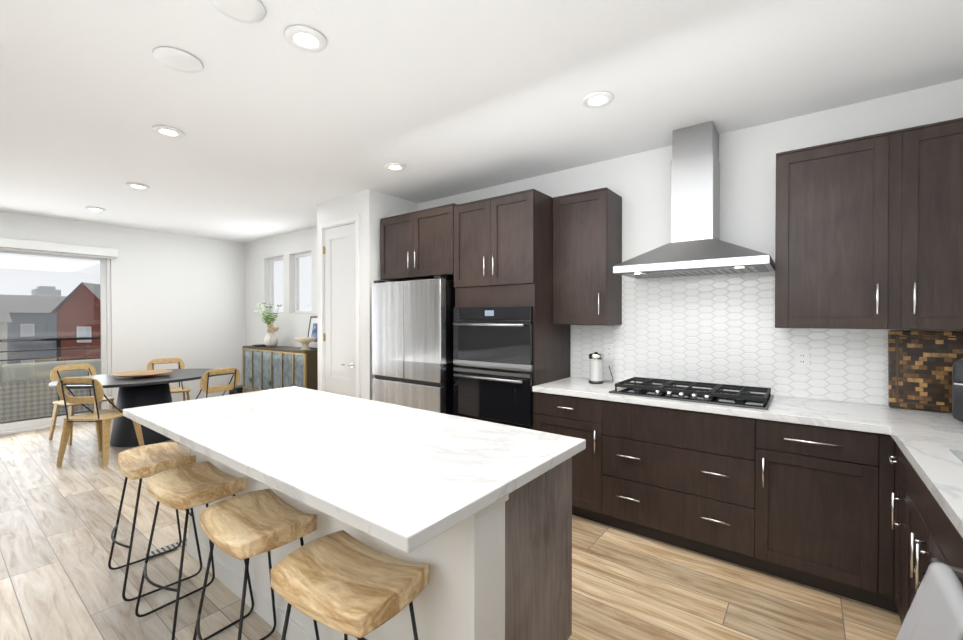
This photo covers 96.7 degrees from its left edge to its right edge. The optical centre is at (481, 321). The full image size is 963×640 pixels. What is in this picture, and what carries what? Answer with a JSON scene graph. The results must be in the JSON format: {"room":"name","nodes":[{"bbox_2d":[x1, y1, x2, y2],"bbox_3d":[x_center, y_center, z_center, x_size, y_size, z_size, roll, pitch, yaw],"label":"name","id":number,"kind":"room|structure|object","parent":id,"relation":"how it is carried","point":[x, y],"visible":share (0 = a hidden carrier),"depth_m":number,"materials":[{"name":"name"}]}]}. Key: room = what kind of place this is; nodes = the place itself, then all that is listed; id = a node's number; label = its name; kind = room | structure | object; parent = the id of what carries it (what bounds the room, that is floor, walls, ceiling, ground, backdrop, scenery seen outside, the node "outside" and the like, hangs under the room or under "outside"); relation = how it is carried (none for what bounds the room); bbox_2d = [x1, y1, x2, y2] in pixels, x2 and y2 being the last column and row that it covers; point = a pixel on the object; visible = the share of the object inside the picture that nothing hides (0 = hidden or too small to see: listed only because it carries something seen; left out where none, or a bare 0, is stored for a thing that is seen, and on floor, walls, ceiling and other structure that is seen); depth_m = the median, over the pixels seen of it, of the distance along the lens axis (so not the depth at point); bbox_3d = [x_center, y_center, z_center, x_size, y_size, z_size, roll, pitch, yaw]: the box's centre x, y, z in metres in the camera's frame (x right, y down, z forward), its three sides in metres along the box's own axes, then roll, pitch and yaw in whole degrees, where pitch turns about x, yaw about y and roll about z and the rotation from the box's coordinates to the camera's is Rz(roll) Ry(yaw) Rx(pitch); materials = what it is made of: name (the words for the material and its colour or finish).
{"room":"kitchen and dining room","nodes":[
{"label":"kitchen and dining room","id":0,"kind":"room"},
{"bbox_2d":[0,211,245,405],"bbox_3d":[-6.165,0.027,4.918,0.150,2.740,6.550,0,1,37],"label":"wall","id":1,"kind":"structure","parent":0,"point":[182,297],"depth_m":6.57,"materials":[{"name":"white paint"}]},
{"bbox_2d":[0,249,110,435],"bbox_3d":[-5.992,0.226,5.147,0.120,2.338,2.356,0,1,37],"label":"door","id":2,"kind":"structure","parent":1,"relation":"in","point":[7,428],"depth_m":5.71,"materials":[{"name":"clear glass"}]},
{"bbox_2d":[0,237,117,258],"bbox_3d":[-5.892,-0.940,5.060,0.098,0.139,2.480,0,1,37],"label":"roller shade","id":3,"kind":"object","parent":1,"relation":"attached to","point":[46,247],"visible":1,"depth_m":5.53,"materials":[{"name":"white fabric"}]},
{"bbox_2d":[317,189,376,399],"bbox_3d":[-1.480,0.029,4.670,0.940,2.740,0.100,0,1,37],"label":"wall","id":4,"kind":"structure","parent":0,"point":[363,204],"depth_m":4.40,"materials":[{"name":"white paint"}]},
{"bbox_2d":[323,223,355,396],"bbox_3d":[-1.554,0.176,4.658,0.591,2.422,0.094,0,1,37],"label":"pantry door","id":5,"kind":"structure","parent":4,"relation":"in","point":[339,336],"depth_m":4.67,"materials":[{"name":"white paint"}]},
{"bbox_2d":[319,215,359,397],"bbox_3d":[-1.520,0.146,4.692,0.720,2.505,0.116,0,1,37],"label":"door frame","id":6,"kind":"structure","parent":4,"relation":"attached to","point":[340,222],"depth_m":4.65,"materials":[{"name":"white paint"}]},
{"bbox_2d":[377,192,417,281],"bbox_3d":[-0.940,0.029,4.686,0.100,2.740,0.580,0,1,37],"label":"wall","id":7,"kind":"structure","parent":0,"point":[389,206],"depth_m":4.52,"materials":[{"name":"white paint"}]},
{"bbox_2d":[0,419,901,639],"bbox_3d":[-2.611,1.482,2.220,9.090,0.120,6.850,0,1,37],"label":"floor","id":8,"kind":"structure","parent":0,"point":[60,579],"depth_m":2.32,"materials":[{"name":"brown wood"}]},
{"bbox_2d":[49,363,114,444],"bbox_3d":[-4.795,0.961,5.159,0.541,0.868,0.472,0,1,25],"label":"dining chair","id":9,"kind":"object","parent":8,"relation":"on","point":[55,371],"visible":0.62,"depth_m":5.10,"materials":[{"name":"brown wood"}]},
{"bbox_2d":[56,377,143,465],"bbox_3d":[-3.894,0.968,4.385,0.472,0.868,0.541,0,1,-1],"label":"dining chair","id":10,"kind":"object","parent":8,"relation":"on","point":[102,419],"visible":0.94,"depth_m":4.18,"materials":[{"name":"brown wood"}]},
{"bbox_2d":[49,369,212,446],"bbox_3d":[-3.986,1.021,5.070,1.280,0.750,1.600,0,1,37],"label":"dining table","id":11,"kind":"object","parent":8,"relation":"on","point":[133,392],"visible":0.62,"depth_m":4.84,"materials":[{"name":"grey wood"}]},
{"bbox_2d":[111,370,171,376],"bbox_3d":[-3.983,0.622,5.038,0.570,0.046,0.570,0,1,37],"label":"platter","id":12,"kind":"object","parent":11,"relation":"on","point":[143,373],"visible":1,"depth_m":5.00,"materials":[{"name":"brown wood"}]},
{"bbox_2d":[108,442,201,601],"bbox_3d":[-1.838,1.075,2.398,0.430,0.678,0.362,0,1,41],"label":"bar stool","id":13,"kind":"object","parent":8,"relation":"on","point":[141,462],"visible":0.88,"depth_m":2.37,"materials":[{"name":"brown wood"}]},
{"bbox_2d":[141,538,186,559],"bbox_3d":[-1.948,1.414,2.668,0.100,0.006,0.260,0,1,37],"label":"floor vent","id":14,"kind":"object","parent":8,"relation":"in","point":[164,548],"visible":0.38,"depth_m":2.65,"materials":[{"name":"beige metal"}]},
{"bbox_2d":[147,358,190,400],"bbox_3d":[-4.284,0.954,5.862,0.472,0.868,0.541,0,1,-43],"label":"dining chair","id":15,"kind":"object","parent":8,"relation":"on","point":[178,361],"visible":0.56,"depth_m":5.99,"materials":[{"name":"brown wood"}]},
{"bbox_2d":[135,461,253,639],"bbox_3d":[-1.375,1.078,2.046,0.430,0.678,0.362,0,1,34],"label":"bar stool","id":16,"kind":"object","parent":8,"relation":"on","point":[186,487],"visible":0.92,"depth_m":2.01,"materials":[{"name":"brown wood"}]},
{"bbox_2d":[177,368,239,443],"bbox_3d":[-3.146,0.962,4.956,0.541,0.868,0.472,0,1,29],"label":"dining chair","id":17,"kind":"object","parent":8,"relation":"on","point":[206,388],"visible":0.35,"depth_m":4.82,"materials":[{"name":"brown wood"}]},
{"bbox_2d":[229,385,242,394],"bbox_3d":[-4.002,1.227,7.129,0.280,0.300,0.288,0,1,37],"label":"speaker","id":18,"kind":"object","parent":8,"relation":"on","point":[238,389],"visible":0.15,"depth_m":7.00},
{"bbox_2d":[193,489,319,639],"bbox_3d":[-0.892,1.081,1.676,0.430,0.678,0.362,0,1,39],"label":"bar stool","id":19,"kind":"object","parent":8,"relation":"on","point":[247,525],"visible":0.88,"depth_m":1.64,"materials":[{"name":"brown wood"}]},
{"bbox_2d":[243,345,317,392],"bbox_3d":[-2.908,0.884,6.284,1.782,1.000,0.407,0,1,37],"label":"sideboard","id":20,"kind":"object","parent":8,"relation":"on","point":[269,368],"visible":0.6,"depth_m":6.06,"materials":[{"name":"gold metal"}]},
{"bbox_2d":[252,344,265,346],"bbox_3d":[-3.396,0.370,6.613,0.260,0.022,0.260,0,1,37],"label":"dish","id":21,"kind":"object","parent":20,"relation":"on","point":[259,345],"visible":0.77,"depth_m":6.52,"materials":[{"name":"grey metal"}]},
{"bbox_2d":[255,302,281,346],"bbox_3d":[-3.201,0.044,6.497,0.636,0.675,0.264,0,1,37],"label":"vase","id":22,"kind":"object","parent":20,"relation":"on","point":[270,339],"visible":1,"depth_m":6.44,"materials":[{"name":"white ceramic"}]},
{"bbox_2d":[295,337,315,349],"bbox_3d":[-2.399,0.304,5.833,0.270,0.168,0.270,0,1,37],"label":"pedestal bowl","id":23,"kind":"object","parent":20,"relation":"on","point":[304,341],"visible":1,"depth_m":5.78,"materials":[{"name":"beige ceramic"}]},
{"bbox_2d":[308,316,317,348],"bbox_3d":[-2.337,0.157,6.037,0.360,0.458,0.092,0,1,37],"label":"picture frame","id":24,"kind":"object","parent":20,"relation":"on","point":[312,331],"visible":0.48,"depth_m":6.07,"materials":[{"name":"black"}]},
{"bbox_2d":[270,530,428,639],"bbox_3d":[-0.413,1.085,1.311,0.430,0.678,0.362,0,1,32],"label":"bar stool","id":25,"kind":"object","parent":8,"relation":"on","point":[345,582],"visible":1,"depth_m":1.27,"materials":[{"name":"brown wood"}]},
{"bbox_2d":[187,450,575,639],"bbox_3d":[-0.697,0.977,2.230,2.253,0.889,0.720,0,1,37],"label":"kitchen island","id":26,"kind":"object","parent":8,"relation":"on","point":[475,515],"depth_m":1.52,"materials":[{"name":"brown wood"}]},
{"bbox_2d":[123,386,585,553],"bbox_3d":[-0.784,0.513,2.100,2.310,0.040,1.010,0,1,37],"label":"island countertop","id":27,"kind":"structure","parent":26,"relation":"on","point":[402,477],"depth_m":1.64,"materials":[{"name":"white stone"}]},
{"bbox_2d":[372,275,454,414],"bbox_3d":[-0.481,0.503,4.195,0.910,1.800,0.750,0,1,37],"label":"refrigerator","id":28,"kind":"object","parent":8,"relation":"on","point":[412,344],"visible":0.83,"depth_m":3.81,"materials":[{"name":"grey metal"}]},
{"bbox_2d":[454,189,569,429],"bbox_3d":[0.256,0.201,3.711,0.795,2.414,0.675,0,1,37],"label":"tall cabinet","id":29,"kind":"object","parent":8,"relation":"on","point":[503,250],"visible":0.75,"depth_m":3.42,"materials":[{"name":"brown wood"}]},
{"bbox_2d":[453,366,532,425],"bbox_3d":[0.227,0.588,3.677,0.771,0.396,0.656,0,1,37],"label":"wall oven","id":30,"kind":"object","parent":29,"relation":"in","point":[501,395],"visible":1,"depth_m":3.43,"materials":[{"name":"grey metal"}]},
{"bbox_2d":[453,306,532,371],"bbox_3d":[0.216,0.128,3.659,0.771,0.496,0.612,0,1,37],"label":"speed oven","id":31,"kind":"object","parent":29,"relation":"in","point":[494,337],"visible":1,"depth_m":3.42,"materials":[{"name":"grey metal"}]},
{"bbox_2d":[533,392,604,523],"bbox_3d":[0.798,0.969,3.328,0.539,0.884,0.637,0,1,37],"label":"base cabinet","id":32,"kind":"object","parent":8,"relation":"on","point":[577,417],"depth_m":3.01,"materials":[{"name":"brown wood"}]},
{"bbox_2d":[605,400,772,573],"bbox_3d":[1.362,0.973,2.897,0.999,0.884,0.637,0,1,37],"label":"base cabinet","id":33,"kind":"object","parent":8,"relation":"on","point":[700,482],"depth_m":2.58,"materials":[{"name":"brown wood"}]},
{"bbox_2d":[532,377,883,433],"bbox_3d":[1.356,0.510,2.888,1.950,0.040,0.656,0,1,37],"label":"countertop","id":34,"kind":"structure","parent":33,"relation":"on","point":[815,412],"depth_m":2.49,"materials":[{"name":"white stone"}]},
{"bbox_2d":[589,352,612,383],"bbox_3d":[0.963,0.362,3.425,0.154,0.246,0.256,0,1,37],"label":"milk frother","id":35,"kind":"object","parent":34,"relation":"on","point":[596,367],"visible":1,"depth_m":3.34,"materials":[{"name":"white plastic"}]},
{"bbox_2d":[609,377,773,409],"bbox_3d":[1.391,0.462,2.867,0.910,0.056,0.520,0,1,37],"label":"gas cooktop","id":36,"kind":"object","parent":34,"relation":"in","point":[715,394],"visible":1,"depth_m":2.76,"materials":[{"name":"grey metal"}]},
{"bbox_2d":[769,421,896,611],"bbox_3d":[1.934,0.977,2.461,0.558,0.884,0.637,0,1,37],"label":"base cabinet","id":37,"kind":"object","parent":8,"relation":"on","point":[808,505],"depth_m":2.18,"materials":[{"name":"brown wood"}]},
{"bbox_2d":[890,444,954,610],"bbox_3d":[2.120,0.984,1.709,0.647,0.884,0.363,0,1,37],"label":"base cabinet","id":38,"kind":"object","parent":8,"relation":"on","point":[911,497],"depth_m":1.75,"materials":[{"name":"brown wood"}]},
{"bbox_2d":[872,404,962,537],"bbox_3d":[1.252,0.531,0.582,0.665,0.040,4.448,0,1,37],"label":"countertop","id":39,"kind":"structure","parent":38,"relation":"on","point":[929,444],"depth_m":1.70,"materials":[{"name":"white stone"}]},
{"bbox_2d":[888,330,962,412],"bbox_3d":[2.591,0.274,2.292,0.600,0.440,0.084,0,1,37],"label":"cutting board","id":40,"kind":"object","parent":39,"relation":"on","point":[920,364],"visible":1,"depth_m":2.38,"materials":[{"name":"brown wood"}]},
{"bbox_2d":[952,359,962,421],"bbox_3d":[2.446,0.340,1.998,0.382,0.315,0.300,0,1,-21],"label":"air fryer","id":41,"kind":"object","parent":39,"relation":"on","point":[957,390],"visible":1,"depth_m":2.07,"materials":[{"name":"grey plastic"}]},
{"bbox_2d":[928,425,939,428],"bbox_3d":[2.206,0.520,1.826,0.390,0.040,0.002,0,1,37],"label":"countertop","id":42,"kind":"structure","parent":38,"relation":"on","point":[929,426],"depth_m":2.02,"materials":[{"name":"white stone"}]},
{"bbox_2d":[896,558,962,639],"bbox_3d":[1.263,0.996,0.724,0.801,0.878,0.612,0,1,37],"label":"dishwasher","id":43,"kind":"object","parent":8,"relation":"on","point":[935,611],"visible":1,"depth_m":1.01,"materials":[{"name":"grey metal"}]},
{"bbox_2d":[898,512,962,623],"bbox_3d":[1.782,1.130,1.268,0.647,0.600,0.867,0,1,37],"label":"base cabinet","id":44,"kind":"object","parent":8,"relation":"on","point":[923,527],"depth_m":1.51,"materials":[{"name":"brown wood"}]},
{"bbox_2d":[0,0,962,242],"bbox_3d":[-2.611,-1.378,2.194,9.090,0.120,6.850,0,1,37],"label":"ceiling","id":45,"kind":"structure","parent":0,"point":[438,99],"depth_m":2.43,"materials":[{"name":"white paint"}]},
{"bbox_2d":[85,207,105,210],"bbox_3d":[-4.584,-1.336,5.090,0.186,0.016,0.186,0,1,37],"label":"recessed light","id":46,"kind":"object","parent":45,"relation":"in","point":[96,208],"visible":1,"depth_m":5.07,"materials":[{"name":"white paint"}]},
{"bbox_2d":[126,183,149,188],"bbox_3d":[-3.374,-1.328,4.204,0.186,0.016,0.186,0,1,37],"label":"recessed light","id":47,"kind":"object","parent":45,"relation":"in","point":[137,185],"visible":1,"depth_m":4.18,"materials":[{"name":"white paint"}]},
{"bbox_2d":[152,125,184,137],"bbox_3d":[-2.174,-1.316,2.974,0.186,0.016,0.186,0,1,37],"label":"recessed light","id":48,"kind":"object","parent":45,"relation":"in","point":[167,131],"visible":0.98,"depth_m":2.96,"materials":[{"name":"white paint"}]},
{"bbox_2d":[152,47,202,72],"bbox_3d":[-1.521,-1.305,2.148,0.210,0.023,0.210,0,1,37],"label":"ceiling speaker","id":49,"kind":"object","parent":45,"relation":"attached to","point":[178,60],"visible":1,"depth_m":2.12,"materials":[{"name":"white plastic"}]},
{"bbox_2d":[210,0,265,22],"bbox_3d":[-1.006,-1.302,1.768,0.210,0.023,0.210,0,1,37],"label":"ceiling speaker","id":50,"kind":"object","parent":45,"relation":"attached to","point":[249,11],"visible":0.98,"depth_m":1.78,"materials":[{"name":"white plastic"}]},
{"bbox_2d":[284,25,326,51],"bbox_3d":[-0.814,-1.307,1.986,0.186,0.016,0.186,0,1,37],"label":"recessed light","id":51,"kind":"object","parent":45,"relation":"in","point":[305,38],"visible":1,"depth_m":1.97,"materials":[{"name":"white paint"}]},
{"bbox_2d":[384,162,405,170],"bbox_3d":[-0.740,-1.323,3.666,0.186,0.016,0.186,0,1,37],"label":"recessed light","id":52,"kind":"object","parent":45,"relation":"in","point":[393,166],"visible":0.98,"depth_m":3.64,"materials":[{"name":"white paint"}]},
{"bbox_2d":[582,91,613,107],"bbox_3d":[0.689,-1.312,2.538,0.186,0.016,0.186,0,1,37],"label":"recessed light","id":53,"kind":"object","parent":45,"relation":"in","point":[597,99],"visible":0.98,"depth_m":2.52,"materials":[{"name":"white paint"}]},
{"bbox_2d":[245,79,962,405],"bbox_3d":[-0.579,0.027,4.870,9.090,2.740,0.150,0,1,37],"label":"wall","id":54,"kind":"structure","parent":0,"point":[639,184],"depth_m":3.24,"materials":[{"name":"white paint"}]},
{"bbox_2d":[264,257,283,313],"bbox_3d":[-3.296,-0.581,6.932,0.616,0.916,0.139,0,1,37],"label":"window","id":55,"kind":"structure","parent":54,"relation":"in","point":[271,273],"depth_m":7.11,"materials":[{"name":"white plastic"}]},
{"bbox_2d":[289,252,311,313],"bbox_3d":[-2.668,-0.577,6.453,0.616,0.916,0.139,0,1,37],"label":"window","id":56,"kind":"structure","parent":54,"relation":"in","point":[297,292],"depth_m":6.63,"materials":[{"name":"white plastic"}]},
{"bbox_2d":[380,203,457,280],"bbox_3d":[-0.451,-0.724,4.242,0.977,0.614,0.675,0,1,37],"label":"upper cabinet","id":57,"kind":"object","parent":54,"relation":"attached to","point":[417,245],"visible":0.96,"depth_m":3.97,"materials":[{"name":"brown wood"}]},
{"bbox_2d":[553,187,621,324],"bbox_3d":[0.843,-0.489,3.446,0.447,1.029,0.375,0,1,37],"label":"upper cabinet","id":58,"kind":"object","parent":54,"relation":"attached to","point":[587,251],"visible":1,"depth_m":3.32,"materials":[{"name":"brown wood"}]},
{"bbox_2d":[613,121,774,278],"bbox_3d":[1.429,-0.825,2.906,0.910,0.996,0.503,0,1,37],"label":"range hood","id":59,"kind":"object","parent":54,"relation":"attached to","point":[696,246],"visible":1,"depth_m":2.86,"materials":[{"name":"silver metal"}]},
{"bbox_2d":[571,271,962,405],"bbox_3d":[1.821,0.057,2.938,2.622,0.864,0.007,0,1,37],"label":"tile backsplash","id":60,"kind":"structure","parent":54,"relation":"attached to","point":[720,329],"depth_m":3.00,"materials":[{"name":"white tile"}]},
{"bbox_2d":[605,344,612,357],"bbox_3d":[1.049,0.245,3.519,0.070,0.115,0.008,0,1,37],"label":"electrical outlet","id":61,"kind":"object","parent":60,"relation":"attached to","point":[608,350],"visible":1,"depth_m":3.52,"materials":[{"name":"white plastic"}]},
{"bbox_2d":[795,349,808,367],"bbox_3d":[2.059,0.237,2.748,0.070,0.115,0.008,0,1,37],"label":"electrical outlet","id":62,"kind":"object","parent":60,"relation":"attached to","point":[801,357],"visible":1,"depth_m":2.75,"materials":[{"name":"white plastic"}]},
{"bbox_2d":[775,118,962,329],"bbox_3d":[2.299,-0.482,2.334,1.136,1.044,0.375,0,1,37],"label":"upper cabinet","id":63,"kind":"object","parent":54,"relation":"attached to","point":[869,232],"visible":1,"depth_m":2.30,"materials":[{"name":"brown wood"}]},
{"label":"outside","id":64,"kind":"structure","parent":0,"visible":0},
{"bbox_2d":[0,409,100,423],"bbox_3d":[-6.782,1.495,5.937,2.049,0.185,5.800,0,1,37],"label":"balcony slab","id":65,"kind":"object","parent":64,"point":[41,417],"depth_m":6.18,"materials":[{"name":"grey concrete"}]},
{"bbox_2d":[0,337,100,360],"bbox_3d":[-7.097,0.843,6.185,1.180,1.115,5.720,0,1,37],"label":"railing","id":66,"kind":"object","parent":65,"relation":"on","point":[58,350],"depth_m":7.12,"materials":[{"name":"black metal"}]},
{"bbox_2d":[0,359,100,421],"bbox_3d":[-7.080,0.999,5.500,0.900,0.815,3.550,0,1,37],"label":"outdoor sofa","id":67,"kind":"object","parent":65,"relation":"on","point":[33,383],"depth_m":5.96,"materials":[{"name":"wicker"}]},
{"bbox_3d":[-53.785,10.104,53.587,129.300,0.300,140.000,0,1,37],"label":"ground","id":68,"kind":"structure","parent":64,"visible":0},
{"bbox_2d":[0,301,11,364],"bbox_3d":[-40.683,4.248,32.212,9.500,11.800,6.500,0,1,37],"label":"house","id":69,"kind":"structure","parent":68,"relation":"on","point":[4,332],"depth_m":31.78,"materials":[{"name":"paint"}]},
{"bbox_2d":[0,295,66,363],"bbox_3d":[-45.484,3.691,44.048,8.500,12.700,5.500,0,1,37],"label":"house","id":70,"kind":"structure","parent":68,"relation":"on","point":[39,320],"depth_m":41.13,"materials":[{"name":"grey"}]},
{"bbox_2d":[52,282,100,360],"bbox_3d":[-31.437,3.548,37.729,3.900,13.100,11.500,0,1,-15],"label":"house","id":71,"kind":"structure","parent":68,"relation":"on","point":[75,329],"depth_m":32.31,"materials":[{"name":"red brick"}]},
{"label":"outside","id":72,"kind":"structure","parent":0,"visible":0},
{"bbox_2d":[31,286,60,295],"bbox_3d":[-107.629,0.427,105.913,6.100,18.100,4.400,0,1,37],"label":"building","id":73,"kind":"structure","parent":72,"point":[52,290],"depth_m":104.21,"materials":[{"name":"grey"}]}
]}

